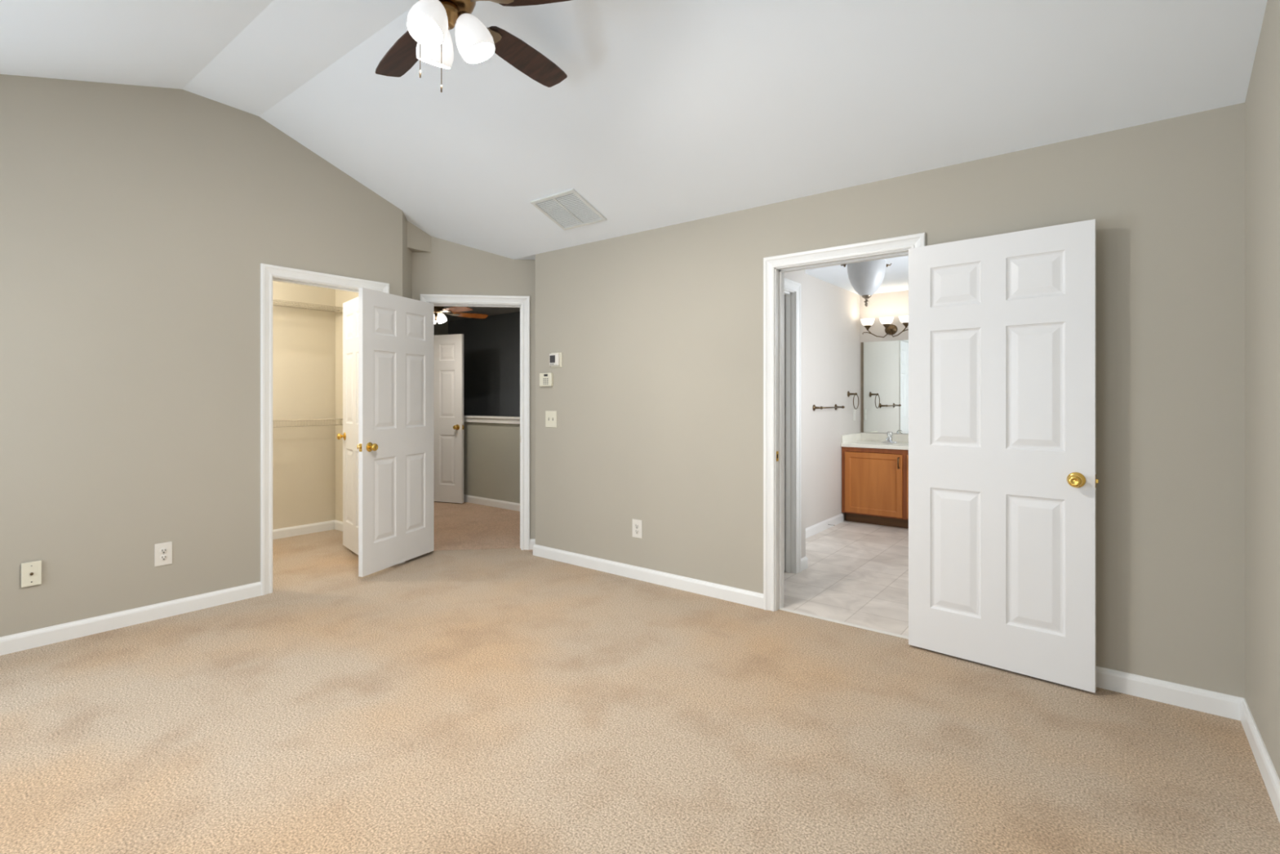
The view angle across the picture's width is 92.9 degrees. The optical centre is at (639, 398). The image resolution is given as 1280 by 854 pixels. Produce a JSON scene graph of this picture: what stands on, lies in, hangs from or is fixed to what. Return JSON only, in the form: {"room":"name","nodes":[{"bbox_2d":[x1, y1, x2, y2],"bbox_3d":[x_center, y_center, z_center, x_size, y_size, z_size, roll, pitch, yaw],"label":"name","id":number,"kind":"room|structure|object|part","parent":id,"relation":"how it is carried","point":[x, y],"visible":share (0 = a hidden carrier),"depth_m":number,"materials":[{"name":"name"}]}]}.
{"room":"empty bedroom","nodes":[
{"label":"empty bedroom","id":0,"kind":"room"},
{"bbox_2d":[0,74,412,636],"bbox_3d":[-2.985,-0.290,3.494,0.289,3.123,3.917,0,0,38],"label":"wall","id":1,"kind":"structure","parent":0,"point":[139,224],"depth_m":3.44,"materials":[{"name":"paint"}]},
{"bbox_2d":[21,560,41,587],"bbox_3d":[-3.095,0.892,3.097,0.027,0.122,0.074,0,0,38],"label":"cable plate","id":2,"kind":"object","parent":1,"relation":"attached to","point":[31,571],"visible":1,"depth_m":3.10,"materials":[{"name":"beige plastic"}]},
{"bbox_2d":[0,581,261,655],"bbox_3d":[-3.261,1.227,2.895,0.014,0.088,2.634,0,0,38],"label":"baseboard","id":3,"kind":"structure","parent":1,"relation":"attached to","point":[11,643],"depth_m":3.38,"materials":[{"name":"white wood"}]},
{"bbox_2d":[154,541,172,566],"bbox_3d":[-2.765,0.903,3.533,0.009,0.130,0.083,0,0,38],"label":"power outlet","id":4,"kind":"object","parent":1,"relation":"attached to","point":[162,551],"visible":1,"depth_m":3.53,"materials":[{"name":"white plastic"}]},
{"bbox_2d":[160,547,167,553],"bbox_3d":[-2.763,0.883,3.531,0.003,0.035,0.035,0,0,38],"label":"receptacle","id":5,"kind":"object","parent":4,"relation":"attached to","point":[162,550],"depth_m":3.53,"materials":[{"name":"white plastic"}]},
{"bbox_2d":[160,554,167,560],"bbox_3d":[-2.763,0.922,3.531,0.003,0.035,0.035,0,0,38],"label":"receptacle","id":6,"kind":"object","parent":4,"relation":"attached to","point":[162,557],"depth_m":3.53,"materials":[{"name":"white plastic"}]},
{"bbox_2d":[260,263,389,595],"bbox_3d":[-2.221,0.200,4.311,0.134,2.143,0.878,0,0,38],"label":"trim","id":7,"kind":"structure","parent":1,"relation":"attached to","point":[268,273],"depth_m":3.97,"materials":[{"name":"white wood"}]},
{"bbox_2d":[337,296,358,555],"bbox_3d":[-2.280,0.216,4.898,0.155,2.040,0.696,0,0,-40],"label":"door","id":8,"kind":"structure","parent":1,"relation":"in","point":[350,308],"depth_m":4.97,"materials":[{"name":"white wood"}]},
{"bbox_3d":[-2.495,0.316,5.072,0.050,0.053,0.053,0,0,-40],"label":"knob","id":9,"kind":"part","parent":8,"relation":"part of","materials":[{"name":"gold metal"}]},
{"bbox_2d":[356,287,434,577],"bbox_3d":[-1.827,0.235,4.617,0.155,2.018,0.796,0,0,19],"label":"door","id":10,"kind":"structure","parent":1,"relation":"in","point":[395,446],"depth_m":4.55,"materials":[{"name":"white wood"}]},
{"bbox_3d":[-1.880,0.343,4.295,0.050,0.053,0.053,0,0,19],"label":"knob","id":11,"kind":"part","parent":10,"relation":"part of","materials":[{"name":"gold metal"}]},
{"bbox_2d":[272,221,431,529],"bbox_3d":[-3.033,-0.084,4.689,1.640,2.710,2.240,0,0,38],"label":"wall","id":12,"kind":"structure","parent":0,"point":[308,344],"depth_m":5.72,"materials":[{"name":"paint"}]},
{"bbox_2d":[272,520,342,539],"bbox_3d":[-3.057,1.227,4.708,1.380,0.088,2.040,0,0,38],"label":"baseboard","id":13,"kind":"structure","parent":12,"relation":"attached to","point":[289,531],"depth_m":5.72,"materials":[{"name":"white wood"}]},
{"bbox_2d":[272,299,342,313],"bbox_3d":[-3.474,-0.825,5.035,0.320,0.072,2.028,0,0,38],"label":"wire shelf","id":14,"kind":"object","parent":12,"relation":"attached to","point":[291,303],"visible":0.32,"depth_m":5.54,"materials":[{"name":"white metal"}]},
{"bbox_2d":[272,417,342,427],"bbox_3d":[-3.474,0.220,5.035,0.320,0.072,2.028,0,0,38],"label":"wire shelf","id":15,"kind":"object","parent":12,"relation":"attached to","point":[329,419],"visible":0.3,"depth_m":5.48,"materials":[{"name":"white metal"}]},
{"bbox_2d":[434,320,448,335],"bbox_3d":[-1.990,0.021,6.864,4.500,2.500,2.550,0,0,38],"label":"wall","id":16,"kind":"structure","parent":0,"point":[442,328],"depth_m":9.10,"materials":[{"name":"paint"}]},
{"bbox_2d":[434,333,463,502],"bbox_3d":[-2.490,0.241,7.469,0.786,2.035,0.155,0,0,21],"label":"door","id":17,"kind":"structure","parent":16,"relation":"in","point":[448,348],"depth_m":7.39,"materials":[{"name":"white wood"}]},
{"bbox_2d":[412,235,535,538],"bbox_3d":[-1.269,-0.065,5.142,1.242,2.671,0.115,0,0,-7],"label":"wall","id":18,"kind":"structure","parent":0,"point":[451,268],"depth_m":5.08,"materials":[{"name":"paint"}]},
{"bbox_2d":[420,293,529,552],"bbox_3d":[-1.374,0.206,5.120,0.889,2.130,0.134,0,0,-7],"label":"trim","id":19,"kind":"structure","parent":18,"relation":"attached to","point":[451,300],"depth_m":5.11,"materials":[{"name":"white wood"}]},
{"bbox_2d":[529,538,535,549],"bbox_3d":[-0.813,1.227,5.133,0.228,0.088,0.014,0,0,-7],"label":"baseboard","id":20,"kind":"structure","parent":18,"relation":"attached to","point":[532,541],"depth_m":5.11,"materials":[{"name":"white wood"}]},
{"bbox_2d":[448,311,519,417],"bbox_3d":[-1.172,0.021,7.907,4.500,2.500,0.100,0,0,38],"label":"wall","id":21,"kind":"structure","parent":0,"point":[491,344],"depth_m":8.57,"materials":[{"name":"grey paint"}]},
{"bbox_2d":[463,422,519,503],"bbox_3d":[-1.329,0.778,6.912,3.380,0.985,0.100,0,0,38],"label":"wall","id":22,"kind":"structure","parent":0,"point":[491,451],"depth_m":7.17,"materials":[{"name":"paint"}]},
{"bbox_2d":[463,415,519,423],"bbox_3d":[-1.329,0.249,6.912,3.380,0.073,0.180,0,0,38],"label":"trim","id":23,"kind":"structure","parent":22,"relation":"on","point":[482,419],"depth_m":7.12,"materials":[{"name":"white wood"}]},
{"bbox_2d":[463,494,519,511],"bbox_3d":[-1.365,1.227,6.867,3.380,0.088,0.014,0,0,38],"label":"baseboard","id":24,"kind":"structure","parent":22,"relation":"attached to","point":[470,499],"depth_m":7.15,"materials":[{"name":"white wood"}]},
{"bbox_2d":[0,0,1267,320],"bbox_3d":[-1.165,-1.546,4.623,8.562,0.813,7.940,0,0,38],"label":"ceiling","id":25,"kind":"structure","parent":0,"point":[664,113],"depth_m":2.96,"materials":[{"name":"paint"}]},
{"bbox_2d":[434,306,488,324],"bbox_3d":[-2.167,-0.986,6.494,1.090,0.367,1.134,0,0,38],"label":"ceiling fan","id":26,"kind":"object","parent":25,"relation":"hanging from","point":[439,317],"visible":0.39,"depth_m":6.49,"materials":[{"name":"brown metal"}]},
{"bbox_3d":[-2.125,-0.861,6.530,0.102,0.118,0.103,0,0,38],"label":"lamp shade","id":27,"kind":"part","parent":26,"relation":"part of","materials":[{"name":"white glass"}]},
{"bbox_3d":[-1.888,-0.920,6.284,0.392,0.033,0.140,0,0,38],"label":"fan blade","id":28,"kind":"part","parent":26,"relation":"part of","materials":[{"name":"orange wood"}]},
{"bbox_3d":[-1.881,-0.920,6.740,0.392,0.033,0.139,0,0,-36],"label":"fan blade","id":29,"kind":"part","parent":26,"relation":"part of","materials":[{"name":"orange wood"}]},
{"bbox_2d":[375,0,571,92],"bbox_3d":[-0.726,-1.478,2.334,1.287,0.691,1.270,0,0,38],"label":"ceiling fan","id":30,"kind":"object","parent":25,"relation":"hanging from","point":[428,38],"visible":1,"depth_m":2.33,"materials":[{"name":"dark walnut"},{"name":"bronze"},{"name":"frosted glass"}]},
{"bbox_3d":[-1.012,-1.490,2.627,0.139,0.033,0.477,0,0,-41],"label":"fan blade","id":31,"kind":"part","parent":30,"relation":"part of","materials":[{"name":"brown wood"}]},
{"bbox_3d":[-0.803,-1.314,2.275,0.041,0.239,0.007,0,0,-22],"label":"pull chain","id":32,"kind":"part","parent":30,"relation":"part of","materials":[{"name":"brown metal"}]},
{"bbox_3d":[-0.765,-1.372,2.198,0.139,0.164,0.146,0,0,38],"label":"lamp shade","id":33,"kind":"part","parent":30,"relation":"part of","materials":[{"name":"white glass"}]},
{"bbox_3d":[-0.757,-1.399,2.214,0.047,0.084,0.058,0,0,38],"label":"bulb","id":34,"kind":"part","parent":30,"relation":"part of","materials":[{"name":"white glass"}]},
{"bbox_3d":[-0.800,-1.372,2.378,0.147,0.164,0.140,0,0,38],"label":"lamp shade","id":35,"kind":"part","parent":30,"relation":"part of","materials":[{"name":"white glass"}]},
{"bbox_3d":[-0.734,-1.283,2.261,0.007,0.301,0.022,0,0,11],"label":"pull chain","id":36,"kind":"part","parent":30,"relation":"part of","materials":[{"name":"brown metal"}]},
{"bbox_3d":[-0.626,-1.372,2.319,0.141,0.164,0.143,0,0,38],"label":"lamp shade","id":37,"kind":"part","parent":30,"relation":"part of","materials":[{"name":"white glass"}]},
{"bbox_3d":[-0.505,-1.490,2.667,0.139,0.033,0.477,0,0,31],"label":"fan blade","id":38,"kind":"part","parent":30,"relation":"part of","materials":[{"name":"brown wood"}]},
{"bbox_3d":[-0.310,-1.490,2.198,0.477,0.033,0.139,0,0,14],"label":"fan blade","id":39,"kind":"part","parent":30,"relation":"part of","materials":[{"name":"brown wood"}]},
{"bbox_2d":[530,188,606,230],"bbox_3d":[-0.493,-1.294,4.199,0.410,0.133,0.336,0,0,38],"label":"ceiling vent","id":40,"kind":"object","parent":25,"relation":"in","point":[568,209],"visible":1,"depth_m":4.19,"materials":[{"name":"metal"}]},
{"bbox_2d":[840,258,891,306],"bbox_3d":[1.761,-0.925,4.731,0.305,0.428,0.294,0,0,-42],"label":"pendant light","id":41,"kind":"object","parent":25,"relation":"hanging from","point":[865,277],"visible":0.79,"depth_m":4.63,"materials":[{"name":"white glass"}]},
{"bbox_3d":[1.757,-0.924,4.722,0.286,0.266,0.286,0,0,38],"label":"lamp shade","id":42,"kind":"part","parent":41,"relation":"part of","materials":[{"name":"white glass"}]},
{"bbox_2d":[0,501,1279,853],"bbox_3d":[-1.202,1.300,4.617,8.612,0.062,8.115,0,0,38],"label":"floor","id":43,"kind":"structure","parent":0,"point":[513,700],"depth_m":2.33,"materials":[{"name":"beige carpet"}]},
{"bbox_2d":[841,446,908,528],"bbox_3d":[2.708,0.883,6.091,1.212,0.775,0.600,0,0,38],"label":"vanity cabinet","id":44,"kind":"object","parent":43,"relation":"on","point":[875,481],"visible":0.53,"depth_m":6.06,"materials":[{"name":"brown wood"}]},
{"bbox_2d":[840,432,908,449],"bbox_3d":[2.727,0.436,6.107,1.226,0.118,0.598,0,0,38],"label":"countertop","id":45,"kind":"structure","parent":44,"relation":"on","point":[864,440],"depth_m":6.40,"materials":[{"name":"stone"}]},
{"bbox_2d":[882,431,897,443],"bbox_3d":[2.576,0.401,6.335,0.157,0.119,0.138,0,0,-21],"label":"faucet","id":46,"kind":"object","parent":45,"relation":"on","point":[889,439],"visible":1,"depth_m":6.32,"materials":[{"name":"silver metal"}]},
{"bbox_3d":[2.603,0.370,6.345,0.060,0.058,0.057,0,0,38],"label":"knob","id":47,"kind":"part","parent":46,"relation":"part of","materials":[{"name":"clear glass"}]},
{"bbox_2d":[891,443,908,445],"bbox_3d":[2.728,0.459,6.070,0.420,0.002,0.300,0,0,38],"label":"basin","id":48,"kind":"object","parent":45,"relation":"in","point":[898,444],"depth_m":6.09,"materials":[{"name":"ceramic"}]},
{"bbox_3d":[2.786,0.851,5.700,0.543,0.613,0.018,0,0,38],"label":"door","id":49,"kind":"part","parent":44,"relation":"part of","materials":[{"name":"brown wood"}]},
{"bbox_2d":[783,269,859,558],"bbox_3d":[1.519,0.041,5.334,0.510,2.460,3.310,0,0,38],"label":"wall","id":50,"kind":"structure","parent":0,"point":[829,313],"depth_m":5.88,"materials":[{"name":"paint"}]},
{"bbox_2d":[783,294,785,571],"bbox_3d":[0.880,0.249,4.247,0.155,2.020,0.572,0,0,38],"label":"door","id":51,"kind":"structure","parent":50,"relation":"in","point":[784,295],"depth_m":4.44,"materials":[{"name":"white wood"}]},
{"bbox_2d":[783,277,800,573],"bbox_3d":[0.911,0.214,4.223,0.134,2.113,0.708,0,0,38],"label":"trim","id":52,"kind":"structure","parent":50,"relation":"attached to","point":[792,289],"depth_m":4.43,"materials":[{"name":"white wood"}]},
{"bbox_2d":[800,555,808,571],"bbox_3d":[1.059,1.227,4.642,0.409,0.088,0.134,0,0,38],"label":"baseboard","id":53,"kind":"structure","parent":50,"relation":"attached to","point":[804,561],"depth_m":4.52,"materials":[{"name":"white wood"}]},
{"bbox_2d":[805,513,843,537],"bbox_3d":[1.792,1.227,5.898,0.014,0.088,0.984,0,0,38],"label":"baseboard","id":54,"kind":"structure","parent":50,"relation":"attached to","point":[816,528],"depth_m":5.86,"materials":[{"name":"white wood"}]},
{"bbox_2d":[812,404,844,410],"bbox_3d":[1.836,0.086,5.892,0.090,0.060,0.642,0,0,38],"label":"towel bar","id":55,"kind":"object","parent":50,"relation":"attached to","point":[814,407],"visible":1,"depth_m":5.78,"materials":[{"name":"brown metal"}]},
{"bbox_3d":[1.663,0.086,5.672,0.090,0.060,0.060,0,0,38],"label":"post","id":56,"kind":"part","parent":55,"relation":"part of","materials":[{"name":"brown metal"}]},
{"bbox_2d":[847,391,858,408],"bbox_3d":[2.238,0.017,6.403,0.094,0.192,0.165,0,0,38],"label":"towel ring","id":57,"kind":"object","parent":50,"relation":"attached to","point":[849,393],"visible":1,"depth_m":6.41,"materials":[{"name":"brown metal"}]},
{"bbox_3d":[2.238,-0.047,6.403,0.094,0.064,0.064,0,0,38],"label":"post","id":58,"kind":"part","parent":57,"relation":"part of","materials":[{"name":"brown metal"}]},
{"bbox_2d":[853,409,855,421],"bbox_3d":[2.318,0.181,6.569,0.014,0.120,0.075,0,0,38],"label":"light switch","id":59,"kind":"object","parent":50,"relation":"attached to","point":[854,411],"visible":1,"depth_m":6.56,"materials":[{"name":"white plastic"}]},
{"bbox_2d":[859,290,908,434],"bbox_3d":[3.157,0.041,6.216,2.000,2.460,0.100,0,0,38],"label":"wall","id":60,"kind":"structure","parent":0,"point":[895,304],"depth_m":6.58,"materials":[{"name":"paint"}]},
{"bbox_2d":[860,315,908,337],"bbox_3d":[2.616,-0.748,6.426,0.536,0.202,0.238,0,0,38],"label":"vanity light","id":61,"kind":"object","parent":60,"relation":"attached to","point":[890,329],"visible":0.94,"depth_m":6.43,"materials":[{"name":"white glass"}]},
{"bbox_3d":[2.434,-0.812,6.510,0.146,0.074,0.146,0,0,38],"label":"lamp shade","id":62,"kind":"part","parent":61,"relation":"part of","materials":[{"name":"white glass"}]},
{"bbox_3d":[2.529,-0.691,6.497,0.295,0.089,0.057,0,0,9],"label":"arm","id":63,"kind":"part","parent":61,"relation":"part of","materials":[{"name":"brown metal"}]},
{"bbox_3d":[2.587,-0.812,6.389,0.146,0.074,0.146,0,0,38],"label":"lamp shade","id":64,"kind":"part","parent":61,"relation":"part of","materials":[{"name":"white glass"}]},
{"bbox_3d":[2.681,-0.737,6.508,0.132,0.114,0.028,0,0,38],"label":"wall plate","id":65,"kind":"part","parent":61,"relation":"part of","materials":[{"name":"brown metal"}]},
{"bbox_3d":[2.706,-0.691,6.358,0.057,0.089,0.295,0,0,-22],"label":"arm","id":66,"kind":"part","parent":61,"relation":"part of","materials":[{"name":"brown metal"}]},
{"bbox_3d":[2.741,-0.812,6.269,0.146,0.074,0.146,0,0,38],"label":"lamp shade","id":67,"kind":"part","parent":61,"relation":"part of","materials":[{"name":"white glass"}]},
{"bbox_2d":[861,339,908,433],"bbox_3d":[2.909,-0.124,6.343,1.197,0.990,0.007,0,0,38],"label":"wall mirror","id":68,"kind":"object","parent":60,"relation":"attached to","point":[884,364],"visible":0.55,"depth_m":6.55,"materials":[{"name":"clear glass"}]},
{"bbox_2d":[861,432,908,442],"bbox_3d":[2.904,0.420,6.333,1.226,0.086,0.024,0,0,38],"label":"backsplash","id":69,"kind":"structure","parent":60,"relation":"attached to","point":[864,436],"depth_m":6.55,"materials":[{"name":"stone"}]},
{"bbox_2d":[535,102,1244,697],"bbox_3d":[0.804,0.041,3.718,4.115,2.460,0.115,0,0,38],"label":"wall","id":70,"kind":"structure","parent":0,"point":[656,394],"depth_m":2.92,"materials":[{"name":"paint"}]},
{"bbox_2d":[539,373,552,386],"bbox_3d":[-0.747,-0.150,4.843,0.136,0.106,0.028,0,0,38],"label":"alarm keypad","id":71,"kind":"object","parent":70,"relation":"attached to","point":[545,379],"visible":1,"depth_m":4.82,"materials":[{"name":"beige plastic"}]},
{"bbox_2d":[545,410,556,427],"bbox_3d":[-0.708,0.163,4.820,0.125,0.130,0.016,0,0,38],"label":"light switch","id":72,"kind":"object","parent":70,"relation":"attached to","point":[550,415],"visible":1,"depth_m":4.82,"materials":[{"name":"beige plastic"}]},
{"bbox_2d":[549,352,562,367],"bbox_3d":[-0.663,-0.302,4.772,0.116,0.116,0.036,0,0,38],"label":"thermostat","id":73,"kind":"object","parent":70,"relation":"attached to","point":[555,358],"visible":1,"depth_m":4.75,"materials":[{"name":"beige plastic"}]},
{"bbox_2d":[632,519,642,538],"bbox_3d":[-0.021,0.916,4.286,0.088,0.128,0.009,0,0,38],"label":"power outlet","id":74,"kind":"object","parent":70,"relation":"attached to","point":[637,524],"visible":1,"depth_m":4.28,"materials":[{"name":"white plastic"}]},
{"bbox_2d":[533,543,763,608],"bbox_3d":[0.009,1.227,4.399,2.052,0.088,0.234,0,0,38],"label":"baseboard","id":75,"kind":"structure","parent":70,"relation":"attached to","point":[748,597],"depth_m":4.17,"materials":[{"name":"white wood"}]},
{"bbox_2d":[778,607,908,639],"bbox_3d":[1.141,1.268,3.445,0.758,0.006,0.030,0,0,38],"label":"trim","id":76,"kind":"structure","parent":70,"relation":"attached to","point":[782,608],"depth_m":3.43,"materials":[{"name":"white plastic"}]},
{"bbox_2d":[763,232,925,611],"bbox_3d":[1.140,0.211,3.443,0.906,2.120,0.134,0,0,38],"label":"trim","id":77,"kind":"structure","parent":70,"relation":"attached to","point":[774,267],"depth_m":3.65,"materials":[{"name":"white wood"}]},
{"bbox_3d":[0.825,0.346,3.654,0.002,0.060,0.028,0,0,38],"label":"strike plate","id":78,"kind":"part","parent":77,"relation":"part of","materials":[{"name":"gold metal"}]},
{"bbox_2d":[908,218,1098,693],"bbox_3d":[1.672,0.246,2.872,0.787,2.026,0.155,0,0,42],"label":"door","id":79,"kind":"structure","parent":70,"relation":"in","point":[1002,481],"depth_m":2.83,"materials":[{"name":"white wood"}]},
{"bbox_3d":[1.873,0.354,2.621,0.053,0.053,0.050,0,0,42],"label":"knob","id":80,"kind":"part","parent":79,"relation":"part of","materials":[{"name":"gold metal"}]},
{"bbox_2d":[1096,666,1243,720],"bbox_3d":[1.923,1.227,2.759,1.171,0.088,0.014,0,0,38],"label":"baseboard","id":81,"kind":"structure","parent":70,"relation":"attached to","point":[1204,700],"depth_m":2.53,"materials":[{"name":"white wood"}]},
{"bbox_2d":[1244,0,1279,779],"bbox_3d":[1.107,-0.290,0.676,0.115,3.123,4.530,0,0,38],"label":"wall","id":82,"kind":"structure","parent":0,"point":[1262,102],"depth_m":2.12,"materials":[{"name":"paint"}]},
{"bbox_2d":[1240,697,1279,822],"bbox_3d":[1.021,1.227,0.670,0.014,0.088,4.415,0,0,38],"label":"baseboard","id":83,"kind":"structure","parent":82,"relation":"attached to","point":[1271,780],"depth_m":2.06,"materials":[{"name":"white wood"}]}
]}

